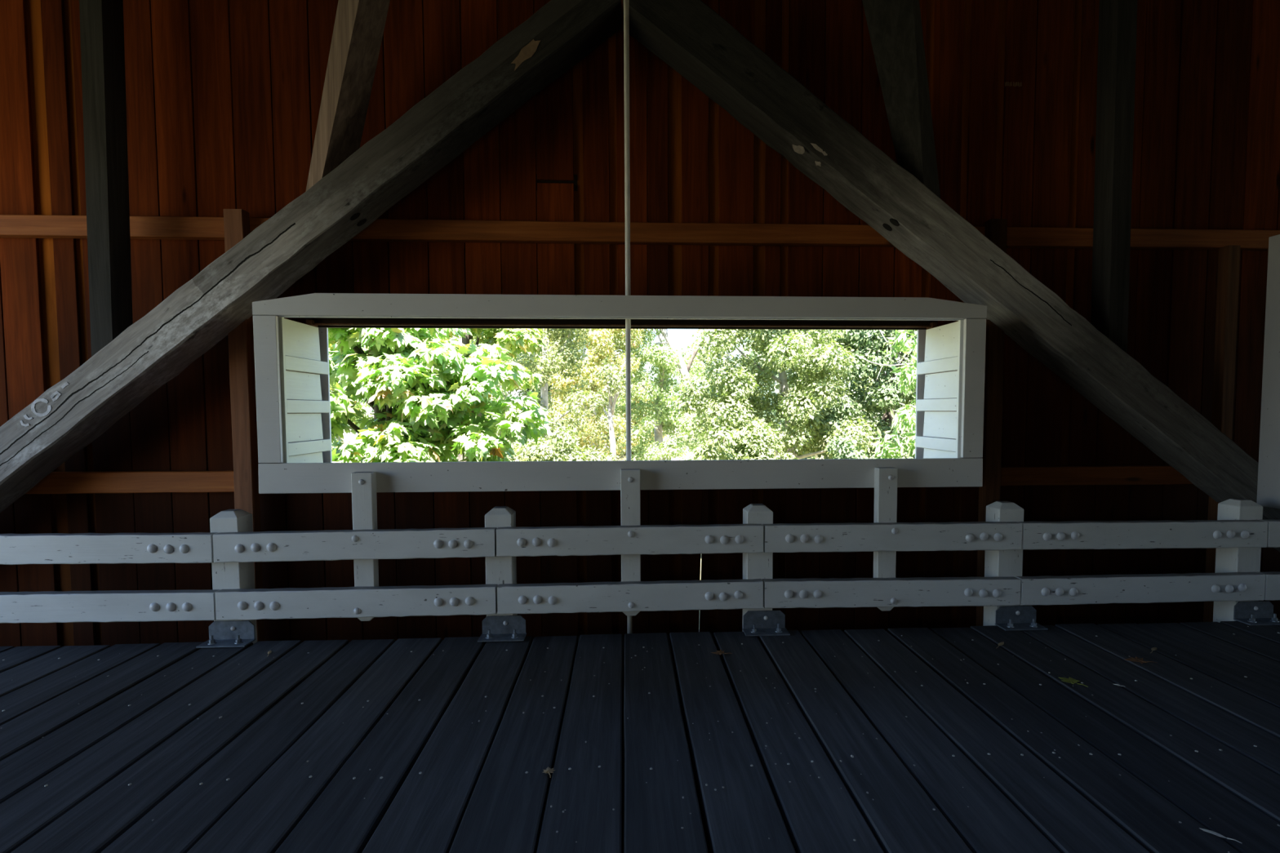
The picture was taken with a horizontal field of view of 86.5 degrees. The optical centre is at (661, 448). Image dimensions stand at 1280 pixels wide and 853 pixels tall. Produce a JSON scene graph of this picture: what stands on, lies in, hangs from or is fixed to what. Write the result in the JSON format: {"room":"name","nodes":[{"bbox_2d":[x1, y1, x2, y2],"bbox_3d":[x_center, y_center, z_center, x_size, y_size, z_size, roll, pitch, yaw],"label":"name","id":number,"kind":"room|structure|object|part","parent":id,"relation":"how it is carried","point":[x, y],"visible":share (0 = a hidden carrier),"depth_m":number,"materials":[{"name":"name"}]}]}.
{"room":"covered bridge interior","nodes":[
{"label":"covered bridge interior","id":0,"kind":"room"},
{"bbox_2d":[0,0,1279,647],"bbox_3d":[5.387,-1.300,5.735,26.600,5.600,0.056,0,3,-3],"label":"wall","id":1,"kind":"structure","parent":0,"point":[224,97],"depth_m":5.40,"materials":[{"name":"red wood"}]},
{"bbox_2d":[25,470,234,493],"bbox_3d":[-5.069,0.263,5.175,3.640,0.164,0.087,0,3,-3],"label":"beam","id":2,"kind":"structure","parent":1,"relation":"attached to","point":[221,481],"depth_m":5.19,"materials":[{"name":"orange wood"}]},
{"bbox_2d":[252,293,986,493],"bbox_3d":[-0.240,-0.449,5.148,5.058,1.440,0.860,0,3,-3],"label":"window","id":3,"kind":"structure","parent":1,"relation":"in","point":[292,375],"depth_m":4.78,"materials":[{"name":"white paint"}]},
{"bbox_3d":[-2.621,-0.785,4.932,0.024,0.254,0.590,0,3,-3],"label":"panel","id":4,"kind":"part","parent":3,"relation":"part of","materials":[{"name":"white paint"}]},
{"bbox_3d":[-2.638,-0.334,4.957,0.012,1.167,0.590,0,3,-3],"label":"panel","id":5,"kind":"part","parent":3,"relation":"part of","materials":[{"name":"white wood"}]},
{"bbox_3d":[-2.620,-0.455,4.951,0.024,0.197,0.590,0,3,-3],"label":"panel","id":6,"kind":"part","parent":3,"relation":"part of","materials":[{"name":"white paint"}]},
{"bbox_3d":[-2.619,-0.157,4.968,0.024,0.199,0.590,0,3,-3],"label":"panel","id":7,"kind":"part","parent":3,"relation":"part of","materials":[{"name":"white paint"}]},
{"bbox_3d":[-2.618,0.145,4.985,0.024,0.207,0.590,0,3,-3],"label":"panel","id":8,"kind":"part","parent":3,"relation":"part of","materials":[{"name":"white paint"}]},
{"bbox_3d":[-2.693,-0.395,5.384,0.122,1.320,0.025,0,3,-3],"label":"casing","id":9,"kind":"part","parent":3,"relation":"part of","materials":[{"name":"white paint"}]},
{"bbox_3d":[-0.254,-0.972,5.363,4.890,0.012,0.030,0,3,-3],"label":"header trim","id":10,"kind":"part","parent":3,"relation":"part of","materials":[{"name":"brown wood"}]},
{"bbox_3d":[2.174,-0.424,5.651,0.122,1.320,0.025,0,3,-3],"label":"casing","id":11,"kind":"part","parent":3,"relation":"part of","materials":[{"name":"white paint"}]},
{"bbox_3d":[2.150,0.116,5.246,0.024,0.207,0.590,0,3,-3],"label":"panel","id":12,"kind":"part","parent":3,"relation":"part of","materials":[{"name":"white paint"}]},
{"bbox_3d":[2.149,-0.185,5.229,0.024,0.199,0.590,0,3,-3],"label":"panel","id":13,"kind":"part","parent":3,"relation":"part of","materials":[{"name":"white paint"}]},
{"bbox_3d":[2.149,-0.484,5.212,0.024,0.197,0.590,0,3,-3],"label":"panel","id":14,"kind":"part","parent":3,"relation":"part of","materials":[{"name":"white paint"}]},
{"bbox_3d":[2.148,-0.814,5.193,0.024,0.254,0.590,0,3,-3],"label":"panel","id":15,"kind":"part","parent":3,"relation":"part of","materials":[{"name":"white paint"}]},
{"bbox_3d":[2.167,-0.363,5.220,0.012,1.167,0.590,0,3,-3],"label":"panel","id":16,"kind":"part","parent":3,"relation":"part of","materials":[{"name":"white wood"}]},
{"bbox_2d":[0,214,1279,250],"bbox_3d":[-0.302,-1.688,5.329,13.200,0.155,0.087,0,3,-3],"label":"beam","id":17,"kind":"structure","parent":1,"relation":"attached to","point":[28,226],"depth_m":5.29,"materials":[{"name":"orange wood"}]},
{"bbox_2d":[1000,465,1192,485],"bbox_3d":[4.512,0.217,5.700,3.570,0.154,0.087,0,3,-3],"label":"beam","id":18,"kind":"structure","parent":1,"relation":"attached to","point":[1122,474],"depth_m":5.61,"materials":[{"name":"orange wood"}]},
{"bbox_2d":[0,621,1279,852],"bbox_3d":[4.923,1.591,2.366,27.928,0.407,7.200,0,3,-3],"label":"floor","id":19,"kind":"structure","parent":0,"point":[106,766],"depth_m":3.18,"materials":[{"name":"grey wood"}]},
{"bbox_2d":[195,509,257,648],"bbox_3d":[-2.889,1.006,4.583,0.304,1.174,0.328,0,3,-3],"label":"post","id":20,"kind":"object","parent":19,"relation":"on","point":[225,575],"visible":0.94,"depth_m":4.55,"materials":[{"name":"white paint"}]},
{"bbox_2d":[213,527,496,563],"bbox_3d":[-2.029,0.642,4.533,1.818,0.201,0.108,0,3,-3],"label":"guard rail","id":21,"kind":"object","parent":20,"relation":"attached to","point":[473,542],"visible":1,"depth_m":4.50,"materials":[{"name":"white paint"}]},
{"bbox_2d":[351,471,378,621],"bbox_3d":[-2.018,0.665,4.630,0.136,1.012,0.100,0,3,-3],"label":"upright","id":22,"kind":"object","parent":21,"relation":"attached to","point":[364,500],"visible":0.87,"depth_m":4.58,"materials":[{"name":"white paint"}]},
{"bbox_2d":[214,584,497,620],"bbox_3d":[-2.028,1.030,4.555,1.818,0.194,0.108,0,3,-3],"label":"guard rail","id":23,"kind":"object","parent":20,"relation":"attached to","point":[242,604],"visible":1,"depth_m":4.52,"materials":[{"name":"white paint"}]},
{"bbox_2d":[222,208,265,641],"bbox_3d":[-3.167,-0.108,5.165,0.143,3.335,0.099,0,3,-3],"label":"stud","id":24,"kind":"object","parent":19,"relation":"on","point":[236,221],"visible":0.56,"depth_m":5.12,"materials":[{"name":"brown wood"}]},
{"bbox_2d":[0,0,621,512],"bbox_3d":[-3.331,-0.950,4.908,6.096,5.124,0.366,0,3,-3],"label":"diagonal beam","id":25,"kind":"structure","parent":19,"relation":"on","point":[76,411],"depth_m":4.75,"materials":[{"name":"grey wood"}]},
{"bbox_2d":[79,0,133,356],"bbox_3d":[-3.928,-2.290,4.804,0.198,3.363,0.205,0,3,-3],"label":"post","id":26,"kind":"object","parent":25,"relation":"on","point":[101,21],"visible":0.9,"depth_m":4.76,"materials":[{"name":"grey wood"}]},
{"bbox_2d":[306,0,390,191],"bbox_3d":[-2.151,-2.704,4.727,1.044,2.018,0.267,2,4,35],"label":"brace","id":27,"kind":"object","parent":25,"relation":"on","point":[359,24],"visible":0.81,"depth_m":4.69,"materials":[{"name":"grey wood"}]},
{"bbox_2d":[477,506,526,642],"bbox_3d":[-1.085,0.995,4.681,0.304,1.174,0.328,0,3,-3],"label":"post","id":28,"kind":"object","parent":19,"relation":"on","point":[499,570],"visible":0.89,"depth_m":4.65,"materials":[{"name":"white paint"}]},
{"bbox_2d":[496,524,763,556],"bbox_3d":[-0.209,0.624,4.632,1.804,0.191,0.108,0,3,-3],"label":"guard rail","id":29,"kind":"object","parent":28,"relation":"attached to","point":[579,540],"visible":1,"depth_m":4.60,"materials":[{"name":"white paint"}]},
{"bbox_2d":[620,468,640,616],"bbox_3d":[-0.217,0.652,4.728,0.136,1.017,0.100,0,3,-3],"label":"upright","id":30,"kind":"object","parent":29,"relation":"attached to","point":[629,478],"visible":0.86,"depth_m":4.68,"materials":[{"name":"white paint"}]},
{"bbox_2d":[497,578,763,614],"bbox_3d":[-0.208,1.013,4.654,1.804,0.197,0.108,0,3,-3],"label":"guard rail","id":31,"kind":"object","parent":28,"relation":"attached to","point":[703,594],"visible":1,"depth_m":4.62,"materials":[{"name":"white paint"}]},
{"bbox_2d":[542,767,555,777],"bbox_3d":[-0.476,1.373,2.893,0.054,0.009,0.078,-3,5,-45],"label":"fallen leaf","id":32,"kind":"object","parent":19,"relation":"on","point":[548,771],"visible":1,"depth_m":2.89,"materials":[{"name":"brown plant"}]},
{"bbox_3d":[-0.482,1.372,2.897,0.055,0.008,0.054,2,4,27],"label":"blade","id":33,"kind":"part","parent":32,"relation":"part of","materials":[{"name":"beige plant"}]},
{"bbox_2d":[623,0,632,633],"bbox_3d":[-0.241,-1.032,4.829,0.039,5.200,0.037,0,3,-3],"label":"rod","id":34,"kind":"object","parent":19,"relation":"on","point":[626,21],"visible":0.66,"depth_m":4.79,"materials":[{"name":"grey paint"}]},
{"bbox_2d":[0,626,1279,852],"bbox_3d":[0.051,1.352,3.299,8.668,0.008,2.576,0,3,-3],"label":"debris","id":35,"kind":"object","parent":19,"relation":"on","point":[851,756],"visible":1,"depth_m":3.18,"materials":[{"name":"grey"}]},
{"bbox_2d":[711,649,732,655],"bbox_3d":[0.376,1.289,4.301,0.103,0.013,0.096,-2,4,-35],"label":"fallen leaf","id":36,"kind":"object","parent":19,"relation":"on","point":[720,652],"visible":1,"depth_m":4.30,"materials":[{"name":"plant"}]},
{"bbox_3d":[0.365,1.288,4.300,0.084,0.011,0.084,-3,4,-41],"label":"blade","id":37,"kind":"part","parent":36,"relation":"part of","materials":[{"name":"brown plant"}]},
{"bbox_2d":[742,503,790,636],"bbox_3d":[0.714,0.984,4.780,0.304,1.174,0.328,0,3,-3],"label":"post","id":38,"kind":"object","parent":19,"relation":"on","point":[765,621],"visible":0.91,"depth_m":4.75,"materials":[{"name":"white paint"}]},
{"bbox_2d":[762,577,1020,608],"bbox_3d":[1.608,1.006,4.754,1.809,0.202,0.108,0,3,-3],"label":"guard rail","id":39,"kind":"object","parent":38,"relation":"attached to","point":[806,593],"visible":1,"depth_m":4.72,"materials":[{"name":"white paint"}]},
{"bbox_2d":[622,0,1279,551],"bbox_3d":[2.764,-1.114,5.235,6.096,5.017,0.366,0,3,-3],"label":"diagonal beam","id":40,"kind":"structure","parent":19,"relation":"on","point":[690,37],"depth_m":5.04,"materials":[{"name":"wood"}]},
{"bbox_2d":[862,0,940,198],"bbox_3d":[1.741,-2.767,4.857,1.152,2.099,0.406,-2,4,-34],"label":"brace","id":41,"kind":"object","parent":40,"relation":"on","point":[895,27],"visible":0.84,"depth_m":4.86,"materials":[{"name":"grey wood"}]},
{"bbox_2d":[1090,0,1137,353],"bbox_3d":[3.462,-2.350,5.207,0.170,3.332,0.205,0,3,-3],"label":"post","id":42,"kind":"object","parent":40,"relation":"on","point":[1117,19],"visible":0.91,"depth_m":5.15,"materials":[{"name":"grey wood"}]},
{"bbox_2d":[1256,234,1279,509],"bbox_3d":[4.828,-0.571,5.054,0.500,2.035,0.280,0,3,-3],"label":"post","id":43,"kind":"object","parent":40,"relation":"attached to","point":[1268,467],"visible":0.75,"depth_m":5.10,"materials":[{"name":"white paint"}]},
{"bbox_2d":[982,501,1048,631],"bbox_3d":[2.529,0.973,4.879,0.304,1.174,0.328,0,3,-3],"label":"post","id":44,"kind":"object","parent":19,"relation":"on","point":[997,563],"visible":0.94,"depth_m":4.85,"materials":[{"name":"white paint"}]},
{"bbox_2d":[762,521,1022,552],"bbox_3d":[1.607,0.615,4.732,1.809,0.195,0.108,0,3,-3],"label":"guard rail","id":45,"kind":"object","parent":44,"relation":"attached to","point":[955,535],"visible":1,"depth_m":4.70,"materials":[{"name":"white paint"}]},
{"bbox_2d":[873,466,897,611],"bbox_3d":[1.585,0.642,4.827,0.136,1.015,0.100,0,3,-3],"label":"upright","id":46,"kind":"object","parent":45,"relation":"attached to","point":[885,477],"visible":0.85,"depth_m":4.78,"materials":[{"name":"white paint"}]},
{"bbox_2d":[1015,572,1265,605],"bbox_3d":[3.417,1.000,4.853,1.792,0.193,0.108,0,3,-3],"label":"guard rail","id":47,"kind":"object","parent":44,"relation":"attached to","point":[1228,586],"visible":1,"depth_m":4.82,"materials":[{"name":"white paint"}]},
{"bbox_2d":[1017,520,1267,550],"bbox_3d":[3.416,0.611,4.831,1.792,0.197,0.108,0,3,-3],"label":"guard rail","id":48,"kind":"object","parent":44,"relation":"attached to","point":[1165,534],"visible":0.99,"depth_m":4.80,"materials":[{"name":"white paint"}]},
{"bbox_2d":[1058,676,1088,687],"bbox_3d":[2.315,1.311,3.832,0.121,0.010,0.112,1,3,16],"label":"fallen leaf","id":49,"kind":"object","parent":19,"relation":"on","point":[1069,680],"visible":1,"depth_m":3.84,"materials":[{"name":"plant"}]},
{"bbox_3d":[2.298,1.310,3.853,0.100,0.009,0.105,-2,4,-32],"label":"blade","id":50,"kind":"part","parent":49,"relation":"part of","materials":[{"name":"yellow plant"}]},
{"bbox_2d":[1124,656,1156,663],"bbox_3d":[2.915,1.291,4.146,0.133,0.012,0.124,-2,4,-24],"label":"fallen leaf","id":51,"kind":"object","parent":19,"relation":"on","point":[1131,659],"visible":1,"depth_m":4.15,"materials":[{"name":"brown plant"}]},
{"bbox_3d":[2.887,1.290,4.152,0.116,0.011,0.110,1,3,18],"label":"blade","id":52,"kind":"part","parent":51,"relation":"part of","materials":[{"name":"brown plant"}]},
{"bbox_2d":[1200,828,1241,843],"bbox_3d":[2.008,1.390,2.447,0.022,0.009,0.120,-3,4,-43],"label":"fallen leaf","id":53,"kind":"object","parent":19,"relation":"on","point":[1205,830],"visible":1,"depth_m":2.45,"materials":[{"name":"grey plant"}]},
{"bbox_3d":[1.994,1.389,2.462,0.022,0.008,0.079,-3,4,-43],"label":"blade","id":54,"kind":"part","parent":53,"relation":"part of","materials":[{"name":"grey plant"}]},
{"bbox_2d":[1203,244,1240,622],"bbox_3d":[4.600,-0.062,5.595,0.103,3.150,0.099,0,3,-3],"label":"stud","id":55,"kind":"object","parent":19,"relation":"on","point":[1228,257],"visible":0.54,"depth_m":5.53,"materials":[{"name":"brown wood"}]},
{"bbox_2d":[1213,498,1279,625],"bbox_3d":[4.313,0.963,4.977,0.304,1.174,0.328,0,3,-3],"label":"post","id":56,"kind":"object","parent":19,"relation":"on","point":[1227,559],"visible":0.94,"depth_m":4.96,"materials":[{"name":"white paint"}]},
{"bbox_3d":[-4.706,1.017,4.483,0.304,1.174,0.328,0,3,-3],"label":"post","id":57,"kind":"object","parent":19,"relation":"on","visible":0},
{"bbox_2d":[0,532,218,564],"bbox_3d":[-3.853,0.653,4.433,1.811,0.200,0.108,0,3,-3],"label":"guard rail","id":58,"kind":"object","parent":57,"relation":"attached to","point":[193,547],"visible":1,"depth_m":4.41,"materials":[{"name":"white paint"}]},
{"bbox_2d":[0,589,221,623],"bbox_3d":[-3.852,1.037,4.455,1.811,0.198,0.108,0,3,-3],"label":"guard rail","id":59,"kind":"object","parent":57,"relation":"attached to","point":[113,606],"visible":1,"depth_m":4.44,"materials":[{"name":"white paint"}]},
{"bbox_3d":[6.143,0.952,5.077,0.304,1.174,0.328,0,3,-3],"label":"post","id":60,"kind":"object","parent":19,"relation":"on","visible":0},
{"bbox_2d":[1257,571,1279,600],"bbox_3d":[5.230,0.987,4.952,1.815,0.191,0.108,0,3,-3],"label":"guard rail","id":61,"kind":"object","parent":60,"relation":"attached to","point":[1272,587],"visible":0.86,"depth_m":4.87,"materials":[{"name":"white paint"}]},
{"bbox_2d":[1260,519,1279,547],"bbox_3d":[5.229,0.606,4.931,1.815,0.191,0.108,0,3,-3],"label":"guard rail","id":62,"kind":"object","parent":60,"relation":"attached to","point":[1273,526],"visible":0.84,"depth_m":4.85,"materials":[{"name":"white paint"}]},
{"label":"outside","id":63,"kind":"structure","parent":0,"visible":0},
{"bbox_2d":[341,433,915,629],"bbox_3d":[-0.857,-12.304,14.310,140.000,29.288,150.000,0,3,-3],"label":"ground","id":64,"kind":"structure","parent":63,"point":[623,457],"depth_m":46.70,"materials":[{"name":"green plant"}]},
{"bbox_2d":[329,345,373,450],"bbox_3d":[-20.512,-3.417,42.856,7.183,9.979,6.424,0,3,-3],"label":"tree","id":65,"kind":"object","parent":64,"relation":"on","point":[357,406],"visible":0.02,"depth_m":42.18,"materials":[{"name":"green plant"}]},
{"bbox_2d":[328,328,552,462],"bbox_3d":[-3.677,-0.061,9.664,4.310,5.119,2.410,0,3,3],"label":"maple tree","id":66,"kind":"object","parent":64,"relation":"on","point":[427,385],"visible":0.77,"depth_m":9.02,"materials":[{"name":"green plant"}]},
{"bbox_2d":[448,333,531,460],"bbox_3d":[-11.209,-3.267,41.301,7.079,10.417,6.150,0,3,-3],"label":"tree","id":67,"kind":"object","parent":64,"relation":"on","point":[473,340],"visible":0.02,"depth_m":40.74,"materials":[{"name":"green plant"}]},
{"bbox_2d":[437,328,552,462],"bbox_3d":[-5.171,-1.060,14.954,5.771,6.480,3.314,0,3,-1],"label":"maple tree","id":68,"kind":"object","parent":64,"relation":"on","point":[515,340],"visible":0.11,"depth_m":13.90,"materials":[{"name":"green plant"}]},
{"bbox_2d":[452,328,602,458],"bbox_3d":[-3.687,-1.857,18.312,5.300,7.675,3.632,0,3,-3],"label":"tree","id":69,"kind":"object","parent":64,"relation":"on","point":[541,364],"visible":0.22,"depth_m":18.19,"materials":[{"name":"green plant"}]},
{"bbox_2d":[512,340,588,444],"bbox_3d":[-8.426,-3.784,45.416,7.194,11.553,6.392,0,3,-3],"label":"tree","id":70,"kind":"object","parent":64,"relation":"on","point":[527,389],"visible":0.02,"depth_m":43.83,"materials":[{"name":"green plant"}]},
{"bbox_2d":[496,425,619,461],"bbox_3d":[-2.139,0.898,13.159,2.782,2.727,2.026,0,3,-3],"label":"shrub","id":71,"kind":"object","parent":64,"relation":"on","point":[548,451],"visible":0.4,"depth_m":12.68,"materials":[{"name":"green plant"}]},
{"bbox_2d":[547,328,626,454],"bbox_3d":[-5.252,-3.596,42.754,6.416,10.425,5.979,-1,3,-15],"label":"tree","id":72,"kind":"object","parent":64,"relation":"on","point":[615,415],"visible":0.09,"depth_m":42.09,"materials":[{"name":"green plant"}]},
{"bbox_2d":[542,328,649,458],"bbox_3d":[-2.214,-2.508,23.385,4.853,8.409,3.990,0,3,1],"label":"autumn tree","id":73,"kind":"object","parent":64,"relation":"on","point":[598,348],"visible":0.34,"depth_m":22.57,"materials":[{"name":"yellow plant"}]},
{"bbox_2d":[577,350,639,458],"bbox_3d":[-1.625,-0.570,20.506,1.916,4.852,1.697,0,3,-3],"label":"birch tree","id":74,"kind":"object","parent":64,"relation":"on","point":[611,391],"visible":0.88,"depth_m":20.36,"materials":[{"name":"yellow plant"}]},
{"bbox_2d":[596,375,671,454],"bbox_3d":[-2.311,-3.198,47.600,6.174,7.686,6.034,0,3,-3],"label":"tree","id":75,"kind":"object","parent":64,"relation":"on","point":[633,422],"visible":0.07,"depth_m":46.24,"materials":[{"name":"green plant"}]},
{"bbox_2d":[607,328,731,460],"bbox_3d":[0.176,-2.414,25.383,5.144,8.018,4.074,-1,3,-9],"label":"willow tree","id":76,"kind":"object","parent":64,"relation":"on","point":[668,419],"visible":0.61,"depth_m":24.64,"materials":[{"name":"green plant"}]},
{"bbox_2d":[643,443,699,460],"bbox_3d":[0.898,0.510,42.207,4.000,0.080,36.000,0,3,-3],"label":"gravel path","id":77,"kind":"structure","parent":64,"relation":"on","point":[687,448],"depth_m":44.12,"materials":[{"name":"white gravel"}]},
{"bbox_2d":[675,331,766,454],"bbox_3d":[4.037,-3.429,45.143,6.779,10.906,6.010,0,3,-3],"label":"tree","id":78,"kind":"object","parent":64,"relation":"on","point":[701,356],"visible":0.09,"depth_m":44.13,"materials":[{"name":"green plant"}]},
{"bbox_2d":[691,424,797,460],"bbox_3d":[1.752,0.895,12.928,2.447,2.741,1.727,0,3,-3],"label":"shrub","id":79,"kind":"object","parent":64,"relation":"on","point":[714,450],"visible":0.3,"depth_m":12.68,"materials":[{"name":"green plant"}]},
{"bbox_2d":[730,332,817,459],"bbox_3d":[7.245,-3.424,42.140,6.785,10.058,6.042,0,3,-3],"label":"tree","id":80,"kind":"object","parent":64,"relation":"on","point":[751,353],"visible":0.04,"depth_m":41.30,"materials":[{"name":"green plant"}]},
{"bbox_2d":[672,328,879,459],"bbox_3d":[2.525,-1.019,14.713,4.546,6.365,4.064,0,3,3],"label":"oak tree","id":81,"kind":"object","parent":64,"relation":"on","point":[813,361],"visible":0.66,"depth_m":13.71,"materials":[{"name":"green plant"}]},
{"bbox_2d":[807,347,879,454],"bbox_3d":[12.200,-3.726,46.635,7.021,10.383,6.139,0,3,3],"label":"tree","id":82,"kind":"object","parent":64,"relation":"on","point":[846,382],"visible":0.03,"depth_m":45.70,"materials":[{"name":"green plant"}]},
{"bbox_2d":[808,435,913,459],"bbox_3d":[3.679,1.015,12.619,2.001,2.524,1.406,0,3,-3],"label":"shrub","id":83,"kind":"object","parent":64,"relation":"on","point":[837,451],"visible":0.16,"depth_m":12.15,"materials":[{"name":"green plant"}]},
{"bbox_2d":[808,329,916,458],"bbox_3d":[5.580,-1.057,15.487,4.778,6.366,2.962,0,3,-3],"label":"tree","id":84,"kind":"object","parent":64,"relation":"on","point":[876,403],"visible":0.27,"depth_m":14.62,"materials":[{"name":"green plant"}]},
{"bbox_2d":[848,339,915,458],"bbox_3d":[15.197,-3.722,43.412,5.326,11.001,8.320,2,4,37],"label":"tree","id":85,"kind":"object","parent":64,"relation":"on","point":[898,357],"visible":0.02,"depth_m":42.21,"materials":[{"name":"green plant"}]},
{"bbox_2d":[855,329,916,458],"bbox_3d":[3.745,0.194,9.650,2.210,4.491,1.135,0,3,-3],"label":"tree","id":86,"kind":"object","parent":64,"relation":"on","point":[906,381],"visible":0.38,"depth_m":9.37,"materials":[{"name":"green plant"}]},
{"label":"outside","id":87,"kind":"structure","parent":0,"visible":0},
{"bbox_2d":[348,355,877,426],"bbox_3d":[-4.583,-22.468,264.305,260.000,27.844,70.000,0,3,-3],"label":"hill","id":88,"kind":"structure","parent":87,"point":[646,366],"depth_m":243.67,"materials":[{"name":"white"}]}
]}

